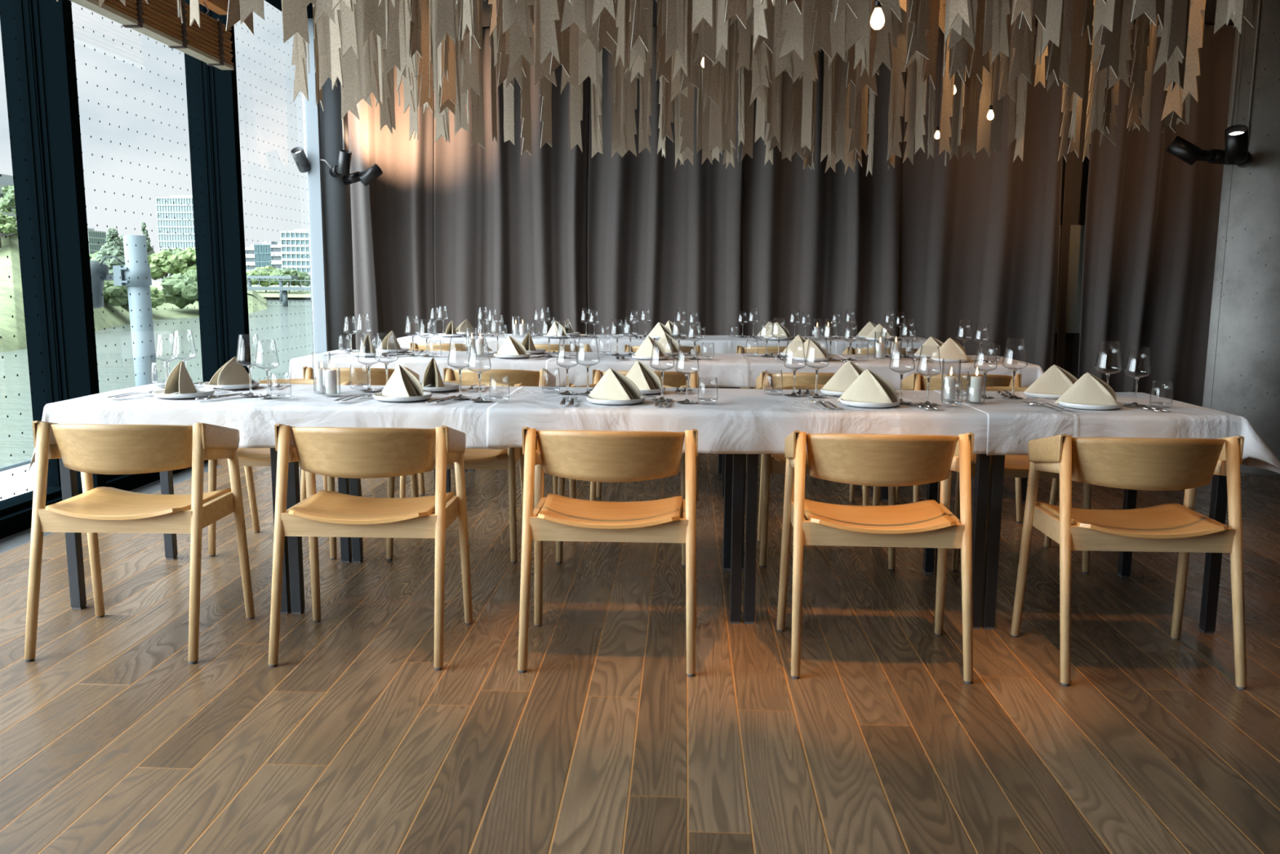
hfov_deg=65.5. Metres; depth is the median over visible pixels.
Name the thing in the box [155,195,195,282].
glass tower
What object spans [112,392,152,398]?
fork
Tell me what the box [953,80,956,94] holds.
pendant bulb
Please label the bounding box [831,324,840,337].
wine glass
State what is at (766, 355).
wine glass
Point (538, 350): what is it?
plate
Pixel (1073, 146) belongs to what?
ribbon
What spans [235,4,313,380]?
window
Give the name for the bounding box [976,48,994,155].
ribbon
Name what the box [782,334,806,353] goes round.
napkin
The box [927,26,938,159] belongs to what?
ribbon
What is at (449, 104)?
ribbon
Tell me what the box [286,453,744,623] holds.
dining table
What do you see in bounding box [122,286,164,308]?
shrub
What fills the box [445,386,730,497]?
dining table
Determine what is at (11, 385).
water
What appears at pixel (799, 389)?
knife
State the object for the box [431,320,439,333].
wine glass
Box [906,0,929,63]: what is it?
ribbon
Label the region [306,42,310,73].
ribbon
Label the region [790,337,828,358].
napkin
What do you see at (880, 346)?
pillar candle
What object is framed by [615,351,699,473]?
armchair
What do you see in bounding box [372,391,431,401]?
plate
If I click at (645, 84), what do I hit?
ribbon
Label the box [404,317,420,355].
wine glass
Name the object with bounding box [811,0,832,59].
ribbon
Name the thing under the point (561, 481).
armchair
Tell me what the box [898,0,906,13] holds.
ribbon
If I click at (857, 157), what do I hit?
ribbon
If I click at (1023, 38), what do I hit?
ribbon
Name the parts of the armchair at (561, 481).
leg, leg, backrest, leg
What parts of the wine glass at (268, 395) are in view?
stem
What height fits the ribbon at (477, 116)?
1.470 m
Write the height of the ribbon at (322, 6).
1.450 m
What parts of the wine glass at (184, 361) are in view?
stem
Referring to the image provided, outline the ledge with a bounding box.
[0,462,35,501]
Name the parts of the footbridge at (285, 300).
handrail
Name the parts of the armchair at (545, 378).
leg, armrest, backrest, leg, armrest, leg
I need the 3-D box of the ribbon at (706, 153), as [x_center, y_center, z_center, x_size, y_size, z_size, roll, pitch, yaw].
[0.457,-2.504,6.598,0.077,1.495,0.008,0,8,-1]
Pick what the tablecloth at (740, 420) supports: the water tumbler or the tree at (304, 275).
the water tumbler
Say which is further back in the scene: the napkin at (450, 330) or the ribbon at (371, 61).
the napkin at (450, 330)
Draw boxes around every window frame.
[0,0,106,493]
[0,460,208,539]
[184,0,250,382]
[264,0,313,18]
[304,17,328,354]
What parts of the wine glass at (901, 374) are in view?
stem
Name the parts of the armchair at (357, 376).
leg, armrest, leg, backrest, leg, armrest, leg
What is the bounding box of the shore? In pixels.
[151,281,311,297]
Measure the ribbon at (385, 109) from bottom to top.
1.488 m
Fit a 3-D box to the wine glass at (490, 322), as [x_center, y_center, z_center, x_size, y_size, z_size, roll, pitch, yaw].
[-1.130,-0.798,7.640,0.083,0.205,0.083,0,8,-3]
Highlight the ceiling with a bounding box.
[482,0,1234,34]
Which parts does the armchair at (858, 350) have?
armrest, leg, backrest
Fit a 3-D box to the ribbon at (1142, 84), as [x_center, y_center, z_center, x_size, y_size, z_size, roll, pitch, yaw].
[2.752,-2.382,5.430,0.092,1.370,0.030,-1,8,-7]
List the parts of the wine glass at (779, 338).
stem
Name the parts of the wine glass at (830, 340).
stem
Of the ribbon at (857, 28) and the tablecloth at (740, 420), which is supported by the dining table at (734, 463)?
the tablecloth at (740, 420)
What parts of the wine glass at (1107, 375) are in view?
stem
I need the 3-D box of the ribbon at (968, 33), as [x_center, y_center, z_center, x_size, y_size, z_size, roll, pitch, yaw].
[1.169,-2.078,3.509,0.098,1.440,0.019,3,9,17]
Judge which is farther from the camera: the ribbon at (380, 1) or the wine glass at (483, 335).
the wine glass at (483, 335)
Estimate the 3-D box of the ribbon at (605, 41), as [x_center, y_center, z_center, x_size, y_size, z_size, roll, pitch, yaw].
[-0.203,-2.639,5.707,0.098,0.980,0.014,-4,9,-27]
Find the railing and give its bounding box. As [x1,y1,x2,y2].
[0,458,35,471]
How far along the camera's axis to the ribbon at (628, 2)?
4.48 m
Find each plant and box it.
[0,173,13,186]
[170,195,192,197]
[262,240,277,244]
[293,228,307,231]
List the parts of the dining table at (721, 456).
leg, leg, leg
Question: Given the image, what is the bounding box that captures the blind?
[69,0,234,70]
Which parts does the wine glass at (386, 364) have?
stem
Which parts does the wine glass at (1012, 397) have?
stem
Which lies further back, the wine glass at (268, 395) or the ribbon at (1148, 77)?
the ribbon at (1148, 77)
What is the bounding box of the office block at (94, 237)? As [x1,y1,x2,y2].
[87,227,106,253]
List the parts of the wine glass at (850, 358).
stem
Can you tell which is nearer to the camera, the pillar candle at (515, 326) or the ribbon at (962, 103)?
the ribbon at (962, 103)
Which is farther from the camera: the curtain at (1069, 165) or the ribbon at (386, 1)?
the curtain at (1069, 165)
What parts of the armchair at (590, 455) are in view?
armrest, leg, arm rail, leg, seat rail, seat rail, seat, backrest, seat rail, seat rail, leg, armrest, leg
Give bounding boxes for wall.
[587,34,1092,378]
[1202,0,1279,475]
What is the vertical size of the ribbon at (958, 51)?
1.488 m
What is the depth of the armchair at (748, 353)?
6.14 m
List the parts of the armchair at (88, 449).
leg, armrest, arm rail, leg, seat rail, backrest, seat, leg, seat rail, arm rail, armrest, leg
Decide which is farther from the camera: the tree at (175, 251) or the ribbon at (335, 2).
the tree at (175, 251)
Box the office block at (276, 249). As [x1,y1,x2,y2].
[270,241,281,284]
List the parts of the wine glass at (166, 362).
stem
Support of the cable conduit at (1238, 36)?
attached to the wall at (1242, 374)
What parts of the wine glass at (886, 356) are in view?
stem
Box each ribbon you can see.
[98,0,125,8]
[177,0,182,23]
[190,0,200,27]
[226,0,254,35]
[240,0,264,24]
[281,0,309,44]
[291,32,308,102]
[297,0,325,16]
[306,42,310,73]
[312,4,324,111]
[314,0,335,24]
[315,13,337,91]
[328,17,332,84]
[329,2,343,89]
[332,0,352,11]
[337,9,359,119]
[340,0,359,60]
[353,0,371,106]
[361,0,380,105]
[362,0,385,46]
[375,35,383,106]
[378,0,395,8]
[379,17,392,134]
[381,0,406,79]
[384,66,395,130]
[385,0,389,49]
[396,65,411,92]
[398,0,415,78]
[398,88,400,106]
[402,55,414,113]
[408,0,422,58]
[409,51,418,139]
[413,80,418,140]
[417,0,432,112]
[423,102,428,114]
[428,0,431,97]
[431,0,449,142]
[432,0,446,142]
[435,0,455,48]
[437,41,442,95]
[439,40,455,115]
[440,35,456,106]
[444,31,448,81]
[454,0,469,135]
[457,0,479,48]
[460,0,479,96]
[462,0,473,41]
[466,89,469,124]
[469,31,471,63]
[471,0,484,149]
[488,0,496,35]
[489,4,497,143]
[492,4,497,66]
[496,0,514,88]
[502,0,527,37]
[502,77,515,145]
[505,26,522,88]
[510,0,534,67]
[520,4,531,155]
[521,54,526,76]
[528,4,533,26]
[533,0,556,86]
[539,0,559,65]
[539,75,551,147]
[549,0,569,77]
[560,0,586,35]
[560,22,578,93]
[569,38,582,152]
[577,0,599,54]
[578,26,597,88]
[591,48,603,158]
[592,0,615,26]
[597,6,617,45]
[597,31,613,54]
[601,60,602,101]
[611,40,622,157]
[612,1,627,152]
[615,0,625,68]
[620,0,639,79]
[622,69,637,156]
[628,0,646,71]
[630,0,648,52]
[630,53,644,83]
[638,0,653,153]
[646,0,651,52]
[656,0,668,82]
[657,75,665,154]
[661,0,666,35]
[662,56,675,142]
[662,137,666,157]
[665,0,685,66]
[671,51,688,102]
[672,0,688,81]
[674,92,684,167]
[679,83,694,155]
[680,0,699,92]
[680,147,693,164]
[692,0,713,32]
[693,0,715,63]
[696,32,702,153]
[702,67,712,164]
[703,53,719,111]
[709,61,724,155]
[710,146,719,163]
[712,0,725,68]
[715,0,728,58]
[719,67,731,155]
[721,147,734,165]
[724,0,746,28]
[724,17,739,148]
[725,140,734,168]
[729,14,742,25]
[736,2,751,71]
[737,29,744,146]
[737,110,738,161]
[741,12,754,160]
[746,0,751,19]
[749,0,766,106]
[751,0,769,94]
[752,0,768,51]
[753,0,773,57]
[755,94,765,142]
[760,0,774,6]
[764,86,773,165]
[766,52,782,142]
[768,5,773,83]
[768,71,782,151]
[772,0,786,72]
[773,0,776,48]
[774,0,794,80]
[778,0,806,62]
[782,70,792,162]
[786,0,801,14]
[789,75,803,159]
[792,0,815,84]
[799,53,817,80]
[800,72,813,150]
[801,114,812,151]
[803,146,812,169]
[804,53,815,159]
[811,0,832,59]
[811,50,817,169]
[820,13,835,163]
[825,113,836,172]
[827,0,846,69]
[831,52,839,159]
[834,0,857,22]
[835,4,848,164]
[844,0,870,54]
[844,82,854,173]
[845,43,856,88]
[848,65,861,155]
[853,39,866,69]
[853,86,865,166]
[856,0,877,95]
[860,0,872,77]
[861,84,868,155]
[866,72,875,176]
[871,8,893,78]
[881,0,902,22]
[887,4,907,159]
[888,154,895,168]
[892,13,898,49]
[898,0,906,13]
[902,0,921,71]
[902,58,917,164]
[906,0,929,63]
[914,55,926,154]
[921,0,940,89]
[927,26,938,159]
[938,0,946,34]
[938,34,954,155]
[942,40,947,76]
[944,0,962,44]
[944,150,946,165]
[946,0,977,51]
[947,0,969,31]
[948,48,951,74]
[949,37,967,85]
[950,70,961,159]
[956,72,965,146]
[958,41,971,77]
[962,58,978,159]
[969,0,985,84]
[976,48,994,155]
[982,0,1000,57]
[982,51,990,73]
[988,53,1003,157]
[990,0,1011,65]
[998,0,1017,102]
[1007,75,1018,146]
[1008,11,1035,84]
[1011,0,1033,31]
[1013,73,1027,162]
[1018,0,1047,30]
[1034,21,1043,64]
[1034,44,1048,88]
[1041,0,1063,55]
[1045,0,1064,85]
[1047,0,1073,90]
[1057,0,1073,162]
[1066,0,1088,102]
[1066,93,1082,158]
[1070,92,1078,142]
[1080,0,1093,44]
[1082,0,1095,161]
[1089,53,1106,135]
[1092,24,1104,65]
[1093,0,1115,40]
[1097,0,1123,79]
[1099,76,1119,146]
[1102,66,1113,133]
[1107,0,1133,89]
[1108,29,1132,77]
[1126,12,1148,128]
[1128,96,1142,130]
[1130,0,1157,26]
[1132,15,1158,132]
[1138,17,1150,119]
[1150,0,1164,29]
[1152,0,1175,75]
[1160,36,1182,65]
[1160,49,1186,120]
[1161,90,1176,133]
[1164,57,1182,90]
[1165,0,1187,62]
[1169,100,1185,126]
[1170,0,1190,93]
[1176,93,1191,124]
[1181,0,1205,105]
[1213,0,1244,34]
[1226,0,1236,25]
[1233,0,1256,27]
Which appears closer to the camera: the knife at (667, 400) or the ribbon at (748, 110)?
the knife at (667, 400)
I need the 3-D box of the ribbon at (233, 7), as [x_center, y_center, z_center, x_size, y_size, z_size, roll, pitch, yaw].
[-1.372,-2.067,3.323,0.098,1.440,0.019,-7,11,-42]
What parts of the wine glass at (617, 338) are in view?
stem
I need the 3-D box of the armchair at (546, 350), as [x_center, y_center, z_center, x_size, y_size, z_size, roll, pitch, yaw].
[-0.629,-0.117,6.360,0.557,0.731,0.449,1,8,5]
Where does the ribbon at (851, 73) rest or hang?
hanging from the ceiling
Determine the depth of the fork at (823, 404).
3.45 m
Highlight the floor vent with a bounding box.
[0,461,222,553]
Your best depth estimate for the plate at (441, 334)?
7.59 m
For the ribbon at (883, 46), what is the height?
1.458 m
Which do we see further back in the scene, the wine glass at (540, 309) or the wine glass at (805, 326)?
the wine glass at (540, 309)
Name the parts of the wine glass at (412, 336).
stem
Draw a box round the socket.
[875,0,881,8]
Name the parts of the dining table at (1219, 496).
leg, leg, leg, leg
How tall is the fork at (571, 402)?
0.010 m
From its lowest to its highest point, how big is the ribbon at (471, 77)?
1.450 m
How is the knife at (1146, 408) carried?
on the tablecloth at (1011, 423)
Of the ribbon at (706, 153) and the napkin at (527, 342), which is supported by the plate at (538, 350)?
the napkin at (527, 342)
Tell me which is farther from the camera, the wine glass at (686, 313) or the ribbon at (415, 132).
the wine glass at (686, 313)
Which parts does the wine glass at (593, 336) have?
stem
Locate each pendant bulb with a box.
[701,53,704,67]
[870,0,884,30]
[934,31,942,139]
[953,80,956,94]
[986,64,994,119]
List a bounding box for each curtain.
[347,35,435,350]
[433,27,590,334]
[587,26,742,387]
[741,40,907,337]
[897,26,1063,372]
[1055,111,1075,368]
[1077,22,1235,406]
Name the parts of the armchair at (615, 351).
leg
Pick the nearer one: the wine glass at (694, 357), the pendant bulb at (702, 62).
the wine glass at (694, 357)
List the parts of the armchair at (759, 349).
leg, backrest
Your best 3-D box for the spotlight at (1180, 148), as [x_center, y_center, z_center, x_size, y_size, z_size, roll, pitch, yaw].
[3.516,-1.728,6.226,0.428,0.186,0.158,1,8,3]
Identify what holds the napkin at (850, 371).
on the plate at (828, 393)
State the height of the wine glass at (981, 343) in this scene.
0.205 m
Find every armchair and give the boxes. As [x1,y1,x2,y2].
[24,420,254,663]
[208,378,362,559]
[268,423,473,670]
[300,366,425,501]
[386,380,524,562]
[408,348,462,351]
[409,342,492,351]
[443,367,557,494]
[492,350,584,470]
[517,426,697,676]
[533,343,592,351]
[555,382,688,566]
[590,368,698,500]
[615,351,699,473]
[624,344,700,353]
[736,345,786,388]
[746,352,831,472]
[755,371,868,506]
[757,384,896,570]
[776,430,974,684]
[841,346,919,354]
[895,372,1022,523]
[937,386,1091,573]
[1010,433,1247,689]
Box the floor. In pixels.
[0,453,1279,853]
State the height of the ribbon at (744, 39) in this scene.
0.980 m
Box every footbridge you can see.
[246,269,297,301]
[246,279,310,306]
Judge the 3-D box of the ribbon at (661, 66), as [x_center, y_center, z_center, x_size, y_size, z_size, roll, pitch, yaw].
[0.141,-2.619,5.932,0.088,1.080,0.016,-4,9,-26]
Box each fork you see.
[105,391,152,398]
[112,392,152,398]
[264,382,280,387]
[273,382,288,387]
[323,352,348,355]
[333,393,368,400]
[340,393,373,401]
[466,384,478,389]
[560,395,568,404]
[568,396,577,404]
[808,399,830,407]
[817,399,839,408]
[1022,400,1058,409]
[1031,401,1068,409]
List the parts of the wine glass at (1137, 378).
stem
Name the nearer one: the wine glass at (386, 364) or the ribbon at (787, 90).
the wine glass at (386, 364)
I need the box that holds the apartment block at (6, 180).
[0,173,16,217]
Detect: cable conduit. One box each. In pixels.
[302,93,306,155]
[307,197,315,354]
[320,159,332,168]
[340,83,344,150]
[1230,31,1239,126]
[1247,0,1261,137]
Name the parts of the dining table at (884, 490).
leg, leg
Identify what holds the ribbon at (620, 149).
hanging from the ceiling
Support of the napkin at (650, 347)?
on the plate at (633, 356)
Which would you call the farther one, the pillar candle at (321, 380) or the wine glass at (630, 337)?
the wine glass at (630, 337)
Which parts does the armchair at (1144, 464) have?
leg, seat rail, armrest, arm rail, leg, seat, backrest, seat rail, leg, seat rail, arm rail, armrest, leg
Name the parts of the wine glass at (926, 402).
stem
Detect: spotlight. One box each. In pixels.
[290,146,311,173]
[328,149,351,177]
[342,163,382,186]
[1165,135,1231,165]
[1224,124,1253,168]
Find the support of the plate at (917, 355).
on the tablecloth at (882, 366)
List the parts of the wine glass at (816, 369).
stem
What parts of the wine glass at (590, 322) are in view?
stem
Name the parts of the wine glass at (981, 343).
stem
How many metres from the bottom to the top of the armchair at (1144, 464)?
0.731 m
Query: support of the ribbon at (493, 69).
hanging from the ceiling
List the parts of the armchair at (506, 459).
leg, leg, seat, seat rail, backrest, leg, seat rail, leg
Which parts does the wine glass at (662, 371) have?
stem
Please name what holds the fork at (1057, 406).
on the tablecloth at (1011, 423)
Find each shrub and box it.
[102,280,128,306]
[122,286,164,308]
[160,269,198,308]
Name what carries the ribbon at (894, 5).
hanging from the ceiling
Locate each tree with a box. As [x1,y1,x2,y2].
[0,183,16,214]
[0,212,17,248]
[89,251,98,261]
[93,227,124,274]
[120,234,123,244]
[141,222,159,279]
[147,249,190,279]
[166,248,184,254]
[177,247,196,274]
[246,265,285,292]
[273,268,302,293]
[290,271,310,292]
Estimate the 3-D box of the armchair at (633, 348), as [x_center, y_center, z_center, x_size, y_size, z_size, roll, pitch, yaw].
[0.162,-0.233,7.193,0.557,0.731,0.449,1,8,4]
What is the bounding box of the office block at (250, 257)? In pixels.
[244,244,255,284]
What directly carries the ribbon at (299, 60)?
hanging from the ceiling
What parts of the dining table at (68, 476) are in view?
leg, leg, leg, leg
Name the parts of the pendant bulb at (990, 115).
bulb, cord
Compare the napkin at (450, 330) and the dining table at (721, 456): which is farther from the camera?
the napkin at (450, 330)
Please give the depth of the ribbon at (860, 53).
3.82 m
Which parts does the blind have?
head rail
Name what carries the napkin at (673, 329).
on the plate
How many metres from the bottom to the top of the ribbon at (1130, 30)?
1.370 m
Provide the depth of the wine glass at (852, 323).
7.75 m
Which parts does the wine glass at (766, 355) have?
stem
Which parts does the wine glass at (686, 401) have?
stem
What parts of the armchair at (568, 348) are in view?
leg, armrest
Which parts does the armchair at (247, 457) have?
leg, leg, seat, seat rail, backrest, leg, armrest, leg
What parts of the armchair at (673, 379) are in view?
leg, armrest, leg, backrest, leg, armrest, leg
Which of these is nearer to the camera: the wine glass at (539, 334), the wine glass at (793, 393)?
the wine glass at (793, 393)
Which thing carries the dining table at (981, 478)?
on the floor
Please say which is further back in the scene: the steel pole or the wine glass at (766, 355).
the steel pole
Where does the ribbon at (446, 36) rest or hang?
hanging from the ceiling
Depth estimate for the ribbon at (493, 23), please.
4.92 m
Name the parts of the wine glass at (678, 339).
stem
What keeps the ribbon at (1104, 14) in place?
hanging from the ceiling
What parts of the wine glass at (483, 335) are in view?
stem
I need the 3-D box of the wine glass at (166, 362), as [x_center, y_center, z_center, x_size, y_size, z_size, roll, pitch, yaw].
[-1.873,-0.265,3.943,0.083,0.205,0.083,-6,11,-39]
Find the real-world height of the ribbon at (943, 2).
1.080 m
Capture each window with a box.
[0,11,52,498]
[71,3,212,380]
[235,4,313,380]
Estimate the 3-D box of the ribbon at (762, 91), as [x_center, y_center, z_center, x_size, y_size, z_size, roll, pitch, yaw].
[0.534,-2.177,4.354,0.077,1.495,0.008,2,8,12]
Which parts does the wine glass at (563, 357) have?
stem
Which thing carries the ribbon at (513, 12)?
hanging from the ceiling
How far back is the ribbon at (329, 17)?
4.30 m
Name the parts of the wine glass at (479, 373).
stem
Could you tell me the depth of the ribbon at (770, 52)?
6.02 m
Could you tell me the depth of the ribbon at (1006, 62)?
4.46 m
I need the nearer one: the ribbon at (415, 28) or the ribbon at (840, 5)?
the ribbon at (840, 5)
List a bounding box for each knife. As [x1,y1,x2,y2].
[193,381,208,384]
[195,392,242,399]
[204,392,248,399]
[387,353,409,356]
[425,395,455,403]
[434,395,462,403]
[654,398,662,406]
[663,398,671,406]
[796,387,801,394]
[804,387,808,395]
[902,401,930,409]
[908,400,939,409]
[995,390,1009,397]
[1003,390,1017,397]
[1122,404,1161,412]
[1123,403,1170,412]
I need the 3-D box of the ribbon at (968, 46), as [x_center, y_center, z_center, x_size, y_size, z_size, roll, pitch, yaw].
[1.391,-2.191,4.157,0.071,1.400,0.025,-5,10,-31]
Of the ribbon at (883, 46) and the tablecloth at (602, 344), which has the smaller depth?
the ribbon at (883, 46)
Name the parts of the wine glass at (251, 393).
stem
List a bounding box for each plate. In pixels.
[151,387,214,398]
[202,380,259,389]
[350,351,388,355]
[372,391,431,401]
[374,347,408,352]
[420,382,459,391]
[438,333,466,336]
[456,331,479,334]
[493,352,530,357]
[526,348,546,353]
[542,333,570,337]
[565,332,580,335]
[586,395,644,404]
[631,354,669,359]
[639,386,665,394]
[646,335,674,338]
[665,351,682,355]
[764,336,791,339]
[780,351,793,356]
[792,356,830,360]
[820,387,844,395]
[840,398,900,407]
[866,337,894,340]
[914,353,933,357]
[932,357,970,362]
[1024,390,1061,399]
[1058,400,1122,409]
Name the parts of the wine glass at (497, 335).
stem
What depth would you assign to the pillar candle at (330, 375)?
3.66 m
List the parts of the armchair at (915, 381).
leg, armrest, leg, backrest, armrest, leg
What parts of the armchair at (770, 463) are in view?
leg, leg, seat rail, seat, backrest, leg, leg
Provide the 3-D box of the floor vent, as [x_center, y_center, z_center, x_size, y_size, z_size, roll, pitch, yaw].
[-2.902,0.819,2.580,0.165,0.059,12.400,1,8,3]
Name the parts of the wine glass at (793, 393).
stem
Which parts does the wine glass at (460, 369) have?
stem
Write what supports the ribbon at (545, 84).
hanging from the ceiling
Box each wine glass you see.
[155,337,169,386]
[171,336,196,386]
[237,336,262,395]
[256,339,279,397]
[342,330,357,351]
[357,355,378,391]
[377,361,390,391]
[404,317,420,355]
[420,320,434,355]
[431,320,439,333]
[447,339,472,398]
[468,343,491,400]
[476,329,491,353]
[478,321,488,336]
[489,322,496,336]
[491,334,498,353]
[533,319,544,335]
[540,309,548,335]
[545,323,557,356]
[556,337,570,358]
[557,366,577,394]
[577,334,599,395]
[584,321,591,337]
[590,324,598,337]
[610,337,623,355]
[623,330,638,355]
[629,323,639,336]
[640,317,651,336]
[652,368,672,400]
[672,337,684,358]
[675,313,686,337]
[676,353,697,403]
[688,325,702,359]
[689,324,697,338]
[737,324,746,337]
[751,323,755,337]
[760,328,774,356]
[771,330,786,356]
[783,364,804,395]
[788,320,800,338]
[804,325,808,339]
[806,337,828,397]
[823,319,838,359]
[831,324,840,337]
[843,335,857,359]
[844,323,853,337]
[883,339,891,357]
[892,369,911,403]
[900,329,915,357]
[916,347,939,404]
[975,328,987,360]
[976,345,997,398]
[1001,344,1026,399]
[1094,342,1121,384]
[1124,347,1151,406]
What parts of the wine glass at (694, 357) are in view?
stem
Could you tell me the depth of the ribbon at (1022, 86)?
6.41 m
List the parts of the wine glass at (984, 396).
stem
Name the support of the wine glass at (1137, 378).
on the tablecloth at (1011, 423)
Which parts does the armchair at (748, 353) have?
leg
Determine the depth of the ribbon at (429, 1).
4.46 m
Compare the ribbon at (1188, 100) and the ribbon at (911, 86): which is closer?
the ribbon at (1188, 100)
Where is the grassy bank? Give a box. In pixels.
[0,233,266,352]
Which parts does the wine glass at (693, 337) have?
stem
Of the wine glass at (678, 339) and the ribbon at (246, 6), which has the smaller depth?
the ribbon at (246, 6)
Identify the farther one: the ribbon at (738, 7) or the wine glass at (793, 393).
the wine glass at (793, 393)
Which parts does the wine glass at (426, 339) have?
stem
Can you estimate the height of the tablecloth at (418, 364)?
0.247 m
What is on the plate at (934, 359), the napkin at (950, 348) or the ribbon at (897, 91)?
the napkin at (950, 348)
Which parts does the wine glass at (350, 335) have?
stem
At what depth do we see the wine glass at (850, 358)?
5.53 m
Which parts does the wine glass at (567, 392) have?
stem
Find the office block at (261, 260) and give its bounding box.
[253,240,277,284]
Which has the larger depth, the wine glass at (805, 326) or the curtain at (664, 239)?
the curtain at (664, 239)
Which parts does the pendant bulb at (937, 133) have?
bulb, cord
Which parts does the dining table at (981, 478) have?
leg, leg, leg, leg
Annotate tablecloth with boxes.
[28,382,519,471]
[288,349,561,386]
[396,333,615,351]
[486,386,987,453]
[546,351,856,387]
[609,334,835,354]
[823,336,927,354]
[837,354,1044,390]
[934,390,1279,474]
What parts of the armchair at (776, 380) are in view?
armrest, leg, backrest, leg, leg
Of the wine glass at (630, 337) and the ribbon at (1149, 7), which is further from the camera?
the wine glass at (630, 337)
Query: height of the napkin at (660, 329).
0.113 m
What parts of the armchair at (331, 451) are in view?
leg, armrest, arm rail, seat rail, leg, seat rail, backrest, seat, leg, seat rail, arm rail, armrest, leg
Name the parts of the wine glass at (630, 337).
stem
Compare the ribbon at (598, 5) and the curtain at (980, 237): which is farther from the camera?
the curtain at (980, 237)
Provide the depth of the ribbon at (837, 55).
6.61 m
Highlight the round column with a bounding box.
[303,76,355,354]
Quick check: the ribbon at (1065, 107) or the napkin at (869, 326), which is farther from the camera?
the napkin at (869, 326)
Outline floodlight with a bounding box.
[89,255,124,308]
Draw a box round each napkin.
[163,360,196,394]
[208,356,253,385]
[360,333,376,353]
[379,330,400,349]
[381,364,423,396]
[422,356,444,386]
[444,320,457,334]
[455,319,475,332]
[497,335,526,355]
[521,333,536,351]
[546,320,566,335]
[564,318,573,333]
[589,368,640,399]
[625,360,661,390]
[634,335,665,356]
[648,322,671,336]
[657,332,678,352]
[665,320,679,334]
[757,321,773,334]
[762,321,790,337]
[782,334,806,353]
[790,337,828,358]
[822,360,864,391]
[837,368,897,403]
[857,321,876,336]
[864,324,892,338]
[915,336,943,355]
[929,337,968,359]
[1022,364,1077,395]
[1053,372,1118,404]
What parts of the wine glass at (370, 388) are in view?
stem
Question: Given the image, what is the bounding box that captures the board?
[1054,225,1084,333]
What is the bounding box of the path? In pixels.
[0,221,17,237]
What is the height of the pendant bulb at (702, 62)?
0.971 m
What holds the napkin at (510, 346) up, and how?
on the plate at (528, 354)
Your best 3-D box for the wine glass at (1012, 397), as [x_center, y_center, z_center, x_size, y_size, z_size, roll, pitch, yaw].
[1.395,-0.218,3.709,0.089,0.222,0.089,1,8,1]
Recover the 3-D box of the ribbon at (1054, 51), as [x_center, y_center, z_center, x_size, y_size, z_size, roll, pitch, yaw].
[1.655,-2.104,3.878,0.068,1.488,0.023,-3,9,-20]
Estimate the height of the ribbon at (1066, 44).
1.458 m
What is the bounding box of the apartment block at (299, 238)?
[280,228,310,285]
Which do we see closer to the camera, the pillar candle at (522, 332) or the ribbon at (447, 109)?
the ribbon at (447, 109)
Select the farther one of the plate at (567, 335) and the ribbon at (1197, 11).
the plate at (567, 335)
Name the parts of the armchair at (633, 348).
leg, backrest, leg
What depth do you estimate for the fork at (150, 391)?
3.57 m
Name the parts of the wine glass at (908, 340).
stem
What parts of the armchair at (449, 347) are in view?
backrest, armrest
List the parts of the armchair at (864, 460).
leg, arm rail, armrest, seat rail, leg, seat, backrest, seat rail, leg, seat rail, arm rail, armrest, leg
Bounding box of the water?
[0,297,313,467]
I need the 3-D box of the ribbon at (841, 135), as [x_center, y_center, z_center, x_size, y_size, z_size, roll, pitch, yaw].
[1.395,-2.542,6.813,0.080,1.470,0.012,7,10,36]
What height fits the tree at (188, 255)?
5.772 m
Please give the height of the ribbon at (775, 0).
0.980 m
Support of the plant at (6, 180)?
on the apartment block at (6, 180)
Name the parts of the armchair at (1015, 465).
leg, backrest, seat, seat rail, leg, leg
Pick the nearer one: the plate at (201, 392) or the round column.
the plate at (201, 392)
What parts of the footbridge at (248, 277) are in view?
handrail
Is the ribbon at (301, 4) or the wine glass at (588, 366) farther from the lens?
the wine glass at (588, 366)
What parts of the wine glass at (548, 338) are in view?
stem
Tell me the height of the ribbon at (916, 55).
1.370 m
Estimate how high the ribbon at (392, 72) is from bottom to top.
1.420 m
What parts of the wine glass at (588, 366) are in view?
stem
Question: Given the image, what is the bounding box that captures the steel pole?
[112,235,158,386]
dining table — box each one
[59,448,351,613]
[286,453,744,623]
[300,466,466,491]
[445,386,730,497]
[730,386,873,499]
[742,453,990,628]
[880,477,1026,502]
[934,454,1227,633]
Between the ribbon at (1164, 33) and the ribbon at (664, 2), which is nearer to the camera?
the ribbon at (1164, 33)
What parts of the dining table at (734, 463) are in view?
leg, leg, leg, leg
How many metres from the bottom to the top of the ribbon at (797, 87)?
1.450 m
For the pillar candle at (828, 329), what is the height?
0.124 m
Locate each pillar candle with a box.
[315,360,327,391]
[324,360,337,394]
[468,333,475,353]
[476,333,484,354]
[513,320,518,334]
[520,320,525,335]
[814,322,819,337]
[825,322,831,337]
[875,337,884,357]
[891,337,899,358]
[944,366,956,399]
[969,368,982,401]
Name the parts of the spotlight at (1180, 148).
arm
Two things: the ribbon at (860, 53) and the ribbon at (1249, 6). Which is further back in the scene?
the ribbon at (860, 53)
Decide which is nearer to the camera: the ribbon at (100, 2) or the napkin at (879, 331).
the ribbon at (100, 2)

